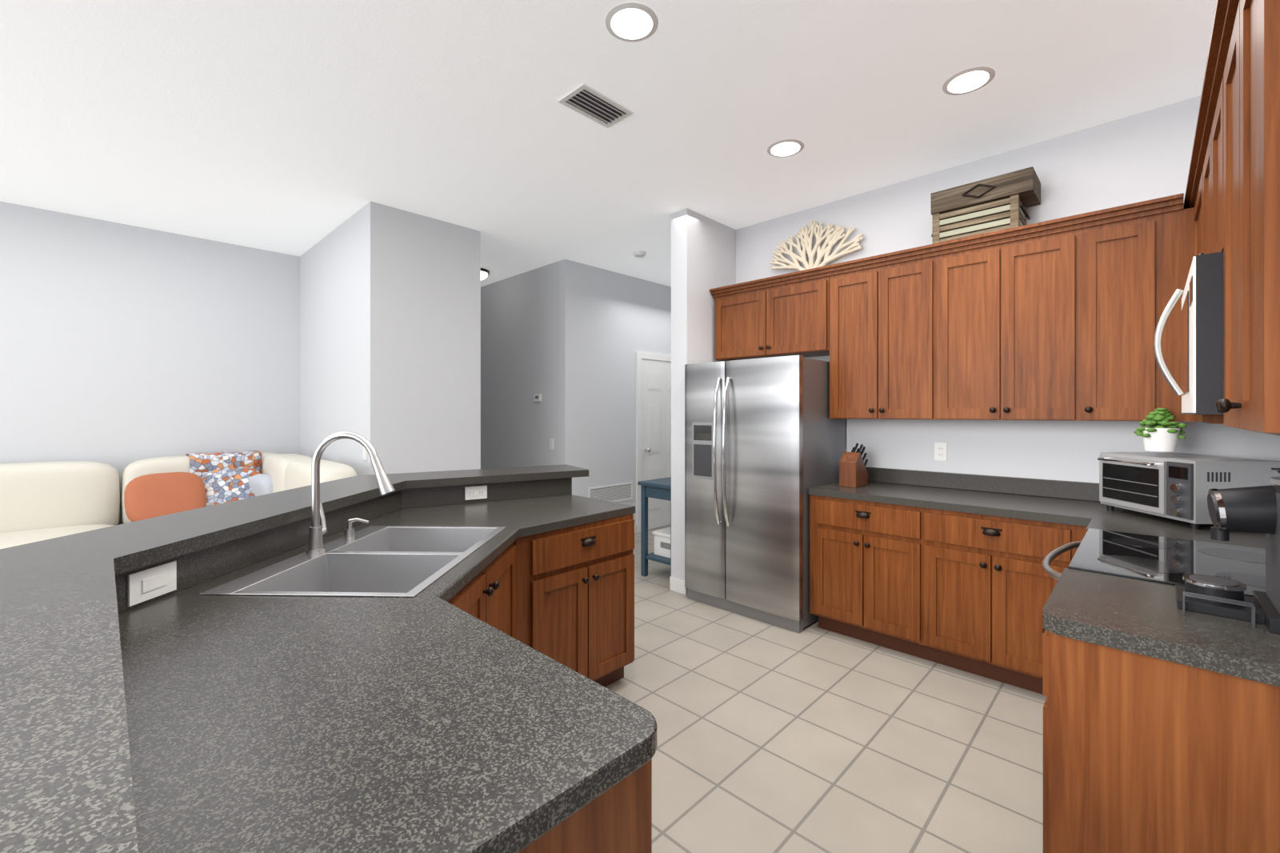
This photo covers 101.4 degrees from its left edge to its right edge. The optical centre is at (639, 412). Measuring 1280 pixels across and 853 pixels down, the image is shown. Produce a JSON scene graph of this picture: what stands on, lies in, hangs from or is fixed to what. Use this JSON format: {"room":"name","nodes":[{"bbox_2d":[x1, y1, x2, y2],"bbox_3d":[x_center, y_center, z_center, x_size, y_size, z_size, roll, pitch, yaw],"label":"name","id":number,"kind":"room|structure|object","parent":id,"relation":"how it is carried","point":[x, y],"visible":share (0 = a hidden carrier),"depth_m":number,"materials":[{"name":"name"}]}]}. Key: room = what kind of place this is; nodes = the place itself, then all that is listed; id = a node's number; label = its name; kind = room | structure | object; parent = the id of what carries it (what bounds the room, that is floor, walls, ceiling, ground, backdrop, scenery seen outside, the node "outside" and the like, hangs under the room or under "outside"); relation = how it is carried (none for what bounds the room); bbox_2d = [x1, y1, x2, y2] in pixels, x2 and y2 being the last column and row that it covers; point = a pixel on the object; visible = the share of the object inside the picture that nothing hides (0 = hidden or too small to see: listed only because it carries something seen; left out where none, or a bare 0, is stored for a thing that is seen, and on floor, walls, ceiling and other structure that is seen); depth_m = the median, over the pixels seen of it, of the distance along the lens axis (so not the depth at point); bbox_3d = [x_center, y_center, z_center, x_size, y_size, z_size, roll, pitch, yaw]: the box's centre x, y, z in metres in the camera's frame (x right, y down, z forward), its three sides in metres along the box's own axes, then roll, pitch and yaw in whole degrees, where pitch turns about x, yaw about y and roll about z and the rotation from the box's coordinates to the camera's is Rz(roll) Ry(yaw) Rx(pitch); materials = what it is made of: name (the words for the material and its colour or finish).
{"room":"kitchen","nodes":[
{"label":"kitchen","id":0,"kind":"room"},
{"bbox_2d":[0,200,299,524],"bbox_3d":[-4.755,-0.090,4.010,0.131,2.980,7.519,0,0,44],"label":"wall","id":1,"kind":"structure","parent":0,"point":[122,346],"depth_m":4.44,"materials":[{"name":"white paint"}]},
{"bbox_2d":[300,201,480,475],"bbox_3d":[-2.409,-0.090,4.915,1.992,2.980,0.912,0,0,44],"label":"wall","id":2,"kind":"structure","parent":0,"point":[390,334],"depth_m":4.26,"materials":[{"name":"white paint"}]},
{"bbox_2d":[480,261,558,468],"bbox_3d":[-2.459,-0.090,7.097,4.579,2.980,0.132,0,0,44],"label":"wall","id":3,"kind":"structure","parent":0,"point":[519,346],"depth_m":5.95,"materials":[{"name":"white paint"}]},
{"bbox_2d":[533,393,541,401],"bbox_3d":[-1.114,-0.165,5.697,0.110,0.080,0.024,0,0,44],"label":"thermostat","id":4,"kind":"object","parent":3,"relation":"attached to","point":[537,397],"visible":0.96,"depth_m":5.67,"materials":[{"name":"white plastic"}]},
{"bbox_2d":[549,438,553,449],"bbox_3d":[-0.933,0.330,5.531,0.072,0.116,0.010,0,0,44],"label":"light switch","id":5,"kind":"object","parent":3,"relation":"attached to","point":[551,443],"visible":1,"depth_m":5.52,"materials":[{"name":"white plastic"}]},
{"bbox_2d":[0,0,1216,286],"bbox_3d":[-2.156,-1.630,3.771,9.650,0.100,11.200,0,0,44],"label":"ceiling","id":6,"kind":"structure","parent":0,"point":[294,126],"depth_m":2.69,"materials":[{"name":"white paint"}]},
{"bbox_2d":[480,268,489,279],"bbox_3d":[-1.828,-1.550,5.823,0.300,0.150,0.300,0,0,44],"label":"light","id":7,"kind":"object","parent":6,"relation":"attached to","point":[485,273],"visible":0.25,"depth_m":5.78,"materials":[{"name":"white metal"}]},
{"bbox_2d":[557,83,633,127],"bbox_3d":[-0.225,-1.573,2.702,0.200,0.014,0.340,0,0,44],"label":"ceiling vent","id":8,"kind":"object","parent":6,"relation":"in","point":[586,101],"visible":1,"depth_m":2.69,"materials":[{"name":"white plastic"}]},
{"bbox_2d":[604,2,658,42],"bbox_3d":[-0.033,-1.577,2.125,0.216,0.006,0.216,0,0,44],"label":"recessed light","id":9,"kind":"object","parent":6,"relation":"in","point":[632,22],"visible":1,"depth_m":2.11,"materials":[{"name":"white"}]},
{"bbox_2d":[633,250,646,257],"bbox_3d":[-0.001,-1.560,5.162,0.130,0.040,0.130,0,0,44],"label":"smoke detector","id":10,"kind":"object","parent":6,"relation":"attached to","point":[639,254],"visible":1,"depth_m":5.12,"materials":[{"name":"white plastic"}]},
{"bbox_2d":[767,139,803,157],"bbox_3d":[0.869,-1.577,3.131,0.216,0.006,0.216,0,0,44],"label":"recessed light","id":11,"kind":"object","parent":6,"relation":"in","point":[783,148],"visible":1,"depth_m":3.12,"materials":[{"name":"white"}]},
{"bbox_2d":[942,66,995,95],"bbox_3d":[1.563,-1.577,2.497,0.216,0.006,0.216,0,0,44],"label":"recessed light","id":12,"kind":"object","parent":6,"relation":"in","point":[966,81],"visible":1,"depth_m":2.48,"materials":[{"name":"white"}]},
{"bbox_2d":[558,259,671,533],"bbox_3d":[0.337,-0.090,6.591,0.132,2.980,3.280,0,0,44],"label":"wall","id":13,"kind":"structure","parent":0,"point":[610,323],"depth_m":5.75,"materials":[{"name":"white paint"}]},
{"bbox_2d":[588,481,632,502],"bbox_3d":[-0.319,0.900,5.834,0.006,0.200,0.660,0,0,44],"label":"air vent","id":14,"kind":"object","parent":13,"relation":"in","point":[619,492],"visible":0.81,"depth_m":5.86,"materials":[{"name":"white plastic"}]},
{"bbox_2d":[636,351,671,532],"bbox_3d":[0.323,0.343,6.437,0.086,2.115,0.970,0,0,44],"label":"hall door","id":15,"kind":"structure","parent":13,"relation":"in","point":[653,416],"depth_m":6.32,"materials":[{"name":"white wood"}]},
{"bbox_2d":[669,208,735,594],"bbox_3d":[1.498,-0.090,5.335,0.172,2.980,3.462,0,0,44],"label":"wall","id":16,"kind":"structure","parent":0,"point":[703,254],"depth_m":4.13,"materials":[{"name":"white paint"}]},
{"bbox_2d":[604,524,1046,852],"bbox_3d":[-2.156,1.450,3.771,9.650,0.100,11.200,0,0,44],"label":"floor","id":17,"kind":"structure","parent":0,"point":[813,738],"depth_m":2.23,"materials":[{"name":"tile"}]},
{"bbox_2d":[0,450,357,548],"bbox_3d":[-3.990,0.856,2.974,2.368,1.007,3.900,0,0,44],"label":"sectional sofa","id":18,"kind":"object","parent":17,"relation":"on","point":[40,501],"visible":0.33,"depth_m":4.02,"materials":[{"name":"beige leather"}]},
{"bbox_2d":[124,471,206,525],"bbox_3d":[-3.728,0.670,4.127,0.140,0.400,0.480,-22,-13,34],"label":"pillow","id":19,"kind":"object","parent":18,"relation":"on","point":[151,495],"depth_m":4.07,"materials":[{"name":"orange fabric"}]},
{"bbox_2d":[247,473,287,515],"bbox_3d":[-3.210,0.700,4.516,0.400,0.360,0.140,0,20,34],"label":"pillow","id":20,"kind":"object","parent":18,"relation":"on","point":[258,484],"depth_m":4.41,"materials":[{"name":"grey fabric"}]},
{"bbox_2d":[115,477,571,613],"bbox_3d":[-0.583,0.890,1.844,2.332,1.019,2.145,0,0,44],"label":"wall","id":21,"kind":"structure","parent":17,"relation":"on","point":[195,568],"depth_m":1.91,"materials":[{"name":"grey stone"}]},
{"bbox_2d":[128,560,176,606],"bbox_3d":[-1.251,0.436,1.348,0.008,0.078,0.125,0,0,2],"label":"light switch","id":22,"kind":"object","parent":21,"relation":"attached to","point":[149,583],"visible":1,"depth_m":1.34,"materials":[{"name":"white plastic"}]},
{"bbox_2d":[0,464,588,852],"bbox_3d":[-0.669,0.360,1.896,2.566,0.040,2.486,0,0,44],"label":"bar","id":23,"kind":"object","parent":21,"relation":"on","point":[66,779],"visible":0.98,"depth_m":0.74,"materials":[{"name":"stone"}]},
{"bbox_2d":[464,485,487,499],"bbox_3d":[-0.884,0.430,2.827,0.115,0.070,0.008,0,0,-30],"label":"outlet","id":24,"kind":"object","parent":21,"relation":"attached to","point":[478,492],"visible":1,"depth_m":2.83,"materials":[{"name":"white plastic"}]},
{"bbox_2d":[448,536,614,676],"bbox_3d":[-0.571,0.963,1.796,0.627,0.874,0.681,0,0,44],"label":"base cabinet","id":25,"kind":"object","parent":17,"relation":"on","point":[565,596],"depth_m":2.35,"materials":[{"name":"brown wood"}]},
{"bbox_2d":[118,494,657,852],"bbox_3d":[-0.490,0.505,1.826,2.173,0.040,1.965,0,0,44],"label":"countertop","id":26,"kind":"structure","parent":25,"relation":"on","point":[429,718],"depth_m":0.83,"materials":[{"name":"stone"}]},
{"bbox_2d":[306,431,395,553],"bbox_3d":[-1.012,0.273,1.823,0.275,0.417,0.222,0,0,44],"label":"gooseneck faucet","id":27,"kind":"object","parent":26,"relation":"on","point":[317,530],"visible":1,"depth_m":1.80,"materials":[{"name":"silver metal"}]},
{"bbox_2d":[199,525,505,596],"bbox_3d":[-0.871,0.576,1.806,0.580,0.190,0.840,0,0,2],"label":"double-bowl sink","id":28,"kind":"object","parent":26,"relation":"in","point":[392,561],"visible":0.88,"depth_m":1.78,"materials":[{"name":"silver metal"}]},
{"bbox_2d":[344,517,369,539],"bbox_3d":[-1.089,0.442,2.013,0.076,0.078,0.071,0,0,44],"label":"soap dispenser","id":29,"kind":"object","parent":28,"relation":"on","point":[349,532],"visible":1,"depth_m":2.01,"materials":[{"name":"silver metal"}]},
{"bbox_2d":[451,600,651,852],"bbox_3d":[-0.477,0.963,0.931,0.865,0.874,0.687,0,0,44],"label":"base cabinet","id":30,"kind":"object","parent":17,"relation":"on","point":[618,820],"depth_m":0.78,"materials":[{"name":"brown wood"}]},
{"bbox_2d":[528,513,634,679],"bbox_3d":[-0.473,0.963,2.620,0.520,0.874,0.764,0,0,44],"label":"base cabinet","id":31,"kind":"object","parent":17,"relation":"on","point":[614,538],"depth_m":2.63,"materials":[{"name":"brown wood"}]},
{"bbox_2d":[637,476,671,575],"bbox_3d":[0.524,0.995,4.770,0.420,0.810,1.130,0,0,44],"label":"console table","id":32,"kind":"object","parent":17,"relation":"on","point":[659,488],"visible":0.27,"depth_m":4.48,"materials":[{"name":"blue paint"}]},
{"bbox_2d":[684,355,845,632],"bbox_3d":[0.890,0.517,3.856,0.930,1.765,0.799,0,0,44],"label":"refrigerator","id":33,"kind":"object","parent":17,"relation":"on","point":[765,444],"visible":1,"depth_m":3.55,"materials":[{"name":"grey metal"}]},
{"bbox_2d":[809,494,937,662],"bbox_3d":[1.566,0.963,3.339,0.740,0.874,0.620,0,0,44],"label":"base cabinet","id":34,"kind":"object","parent":17,"relation":"on","point":[874,566],"depth_m":3.09,"materials":[{"name":"brown wood"}]},
{"bbox_2d":[808,466,1265,548],"bbox_3d":[1.926,0.455,2.788,2.024,0.140,0.946,0,0,44],"label":"countertop","id":35,"kind":"structure","parent":34,"relation":"on","point":[1076,503],"depth_m":2.92,"materials":[{"name":"stone"}]},
{"bbox_2d":[839,443,867,487],"bbox_3d":[1.449,0.343,3.519,0.110,0.282,0.266,0,0,44],"label":"knife block","id":36,"kind":"object","parent":35,"relation":"on","point":[853,472],"visible":1,"depth_m":3.44,"materials":[{"name":"brown wood"}]},
{"bbox_2d":[1096,452,1279,528],"bbox_3d":[2.465,0.342,2.403,0.395,0.285,0.491,0,0,4],"label":"toaster oven","id":37,"kind":"object","parent":35,"relation":"on","point":[1176,486],"visible":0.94,"depth_m":2.27,"materials":[{"name":"silver metal"}]},
{"bbox_2d":[1133,407,1187,451],"bbox_3d":[2.372,0.074,2.393,0.172,0.197,0.174,0,0,44],"label":"potted plant","id":38,"kind":"object","parent":37,"relation":"on","point":[1160,432],"visible":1,"depth_m":2.36,"materials":[{"name":"green plant"}]},
{"bbox_2d":[937,509,1087,691],"bbox_3d":[1.989,0.963,2.928,0.720,0.874,0.620,0,0,44],"label":"base cabinet","id":39,"kind":"object","parent":17,"relation":"on","point":[993,582],"depth_m":2.68,"materials":[{"name":"brown wood"}]},
{"bbox_2d":[1041,528,1265,596],"bbox_3d":[1.790,0.858,1.726,0.736,1.085,0.760,0,0,44],"label":"range","id":40,"kind":"object","parent":17,"relation":"on","point":[1165,560],"visible":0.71,"depth_m":1.73,"materials":[{"name":"black glass"}]},
{"bbox_2d":[1033,580,1279,852],"bbox_3d":[1.382,0.963,1.238,0.635,0.874,0.501,0,0,44],"label":"base cabinet","id":41,"kind":"object","parent":17,"relation":"on","point":[1144,754],"depth_m":1.15,"materials":[{"name":"brown wood"}]},
{"bbox_2d":[1042,568,1279,686],"bbox_3d":[1.375,0.455,1.228,0.639,0.140,0.527,0,0,44],"label":"countertop","id":42,"kind":"structure","parent":41,"relation":"on","point":[1145,618],"depth_m":1.20,"materials":[{"name":"stone"}]},
{"bbox_2d":[1175,468,1279,633],"bbox_3d":[1.499,0.301,1.208,0.365,0.367,0.303,0,0,44],"label":"coffee machine","id":43,"kind":"object","parent":42,"relation":"on","point":[1254,509],"visible":1,"depth_m":1.25,"materials":[{"name":"black plastic"}]},
{"bbox_2d":[736,95,1279,483],"bbox_3d":[1.946,-0.090,3.513,3.009,2.980,0.120,0,0,44],"label":"wall","id":44,"kind":"structure","parent":0,"point":[1136,158],"depth_m":3.07,"materials":[{"name":"white paint"}]},
{"bbox_2d":[710,281,776,360],"bbox_3d":[0.914,-0.696,4.189,0.540,0.532,0.350,0,0,44],"label":"upper cabinet","id":45,"kind":"object","parent":44,"relation":"attached to","point":[744,316],"depth_m":4.05,"materials":[{"name":"brown wood"}]},
{"bbox_2d":[773,268,827,357],"bbox_3d":[1.212,-0.696,3.898,0.541,0.532,0.350,0,0,44],"label":"upper cabinet","id":46,"kind":"object","parent":44,"relation":"attached to","point":[800,302],"depth_m":3.73,"materials":[{"name":"brown wood"}]},
{"bbox_2d":[824,259,888,419],"bbox_3d":[1.548,-0.461,3.572,0.389,1.002,0.350,0,0,44],"label":"upper cabinet","id":47,"kind":"object","parent":44,"relation":"attached to","point":[858,293],"depth_m":3.44,"materials":[{"name":"brown wood"}]},
{"bbox_2d":[769,220,863,271],"bbox_3d":[1.314,-1.233,3.974,0.743,0.460,0.060,0,0,44],"label":"decor","id":48,"kind":"object","parent":47,"relation":"on","point":[834,238],"visible":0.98,"depth_m":3.96,"materials":[{"name":"beige"}]},
{"bbox_2d":[888,246,949,419],"bbox_3d":[1.763,-0.461,3.362,0.460,1.002,0.350,0,0,44],"label":"upper cabinet","id":49,"kind":"object","parent":44,"relation":"attached to","point":[919,282],"depth_m":3.19,"materials":[{"name":"brown wood"}]},
{"bbox_2d":[934,442,947,460],"bbox_3d":[1.957,0.252,3.411,0.072,0.116,0.008,0,0,44],"label":"outlet","id":50,"kind":"object","parent":44,"relation":"attached to","point":[940,451],"visible":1,"depth_m":3.41,"materials":[{"name":"white plastic"}]},
{"bbox_2d":[949,233,1016,419],"bbox_3d":[1.993,-0.461,3.139,0.461,1.002,0.350,0,0,44],"label":"upper cabinet","id":51,"kind":"object","parent":44,"relation":"attached to","point":[983,273],"depth_m":2.96,"materials":[{"name":"brown wood"}]},
{"bbox_2d":[1016,214,1099,420],"bbox_3d":[2.235,-0.461,2.904,0.461,1.002,0.350,0,0,44],"label":"upper cabinet","id":52,"kind":"object","parent":44,"relation":"attached to","point":[1054,320],"depth_m":2.72,"materials":[{"name":"brown wood"}]},
{"bbox_2d":[931,194,1031,243],"bbox_3d":[2.018,-1.103,3.122,0.496,0.200,0.268,0,0,44],"label":"crate","id":53,"kind":"object","parent":52,"relation":"on","point":[1018,214],"visible":0.71,"depth_m":3.02,"materials":[{"name":"brown wood"}]},
{"bbox_2d":[930,166,1040,223],"bbox_3d":[2.033,-1.266,3.095,0.500,0.125,0.298,0,0,44],"label":"decorative box","id":54,"kind":"object","parent":53,"relation":"on","point":[1025,184],"visible":0.81,"depth_m":2.98,"materials":[{"name":"brown wood"}]},
{"bbox_2d":[1100,204,1163,420],"bbox_3d":[2.429,-0.461,2.715,0.362,1.002,0.350,0,0,44],"label":"upper cabinet","id":55,"kind":"object","parent":44,"relation":"attached to","point":[1132,241],"depth_m":2.53,"materials":[{"name":"brown wood"}]},
{"bbox_2d":[1183,201,1189,421],"bbox_3d":[2.721,-0.461,2.374,0.308,1.002,0.430,0,0,44],"label":"upper cabinet","id":56,"kind":"object","parent":44,"relation":"attached to","point":[1186,220],"depth_m":2.41,"materials":[{"name":"brown wood"}]},
{"bbox_2d":[1196,131,1202,255],"bbox_3d":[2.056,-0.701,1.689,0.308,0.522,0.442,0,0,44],"label":"upper cabinet","id":57,"kind":"object","parent":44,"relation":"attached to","point":[1198,150],"depth_m":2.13,"materials":[{"name":"brown wood"}]},
{"bbox_2d":[1189,166,1215,423],"bbox_3d":[2.415,-0.461,2.059,0.308,1.002,0.589,0,0,44],"label":"upper cabinet","id":58,"kind":"object","parent":44,"relation":"attached to","point":[1208,418],"depth_m":2.33,"materials":[{"name":"brown wood"}]},
{"bbox_2d":[1202,60,1215,254],"bbox_3d":[1.834,-0.701,1.461,0.308,0.522,0.442,0,0,44],"label":"upper cabinet","id":59,"kind":"object","parent":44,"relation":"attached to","point":[1209,116],"depth_m":1.72,"materials":[{"name":"brown wood"}]},
{"bbox_2d":[1153,251,1223,414],"bbox_3d":[1.896,-0.215,1.622,0.441,0.440,0.754,0,0,44],"label":"microwave","id":60,"kind":"object","parent":59,"relation":"attached to","point":[1201,391],"visible":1,"depth_m":1.44,"materials":[{"name":"black plastic"}]},
{"bbox_2d":[1215,6,1224,425],"bbox_3d":[1.533,-0.461,1.152,0.308,1.002,0.420,0,0,44],"label":"upper cabinet","id":61,"kind":"object","parent":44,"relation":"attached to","point":[1220,45],"depth_m":1.45,"materials":[{"name":"brown wood"}]},
{"bbox_2d":[1224,0,1279,435],"bbox_3d":[1.328,-0.461,0.941,0.308,1.002,0.420,0,0,44],"label":"upper cabinet","id":62,"kind":"object","parent":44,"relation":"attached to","point":[1252,27],"depth_m":1.07,"materials":[{"name":"brown wood"}]}
]}

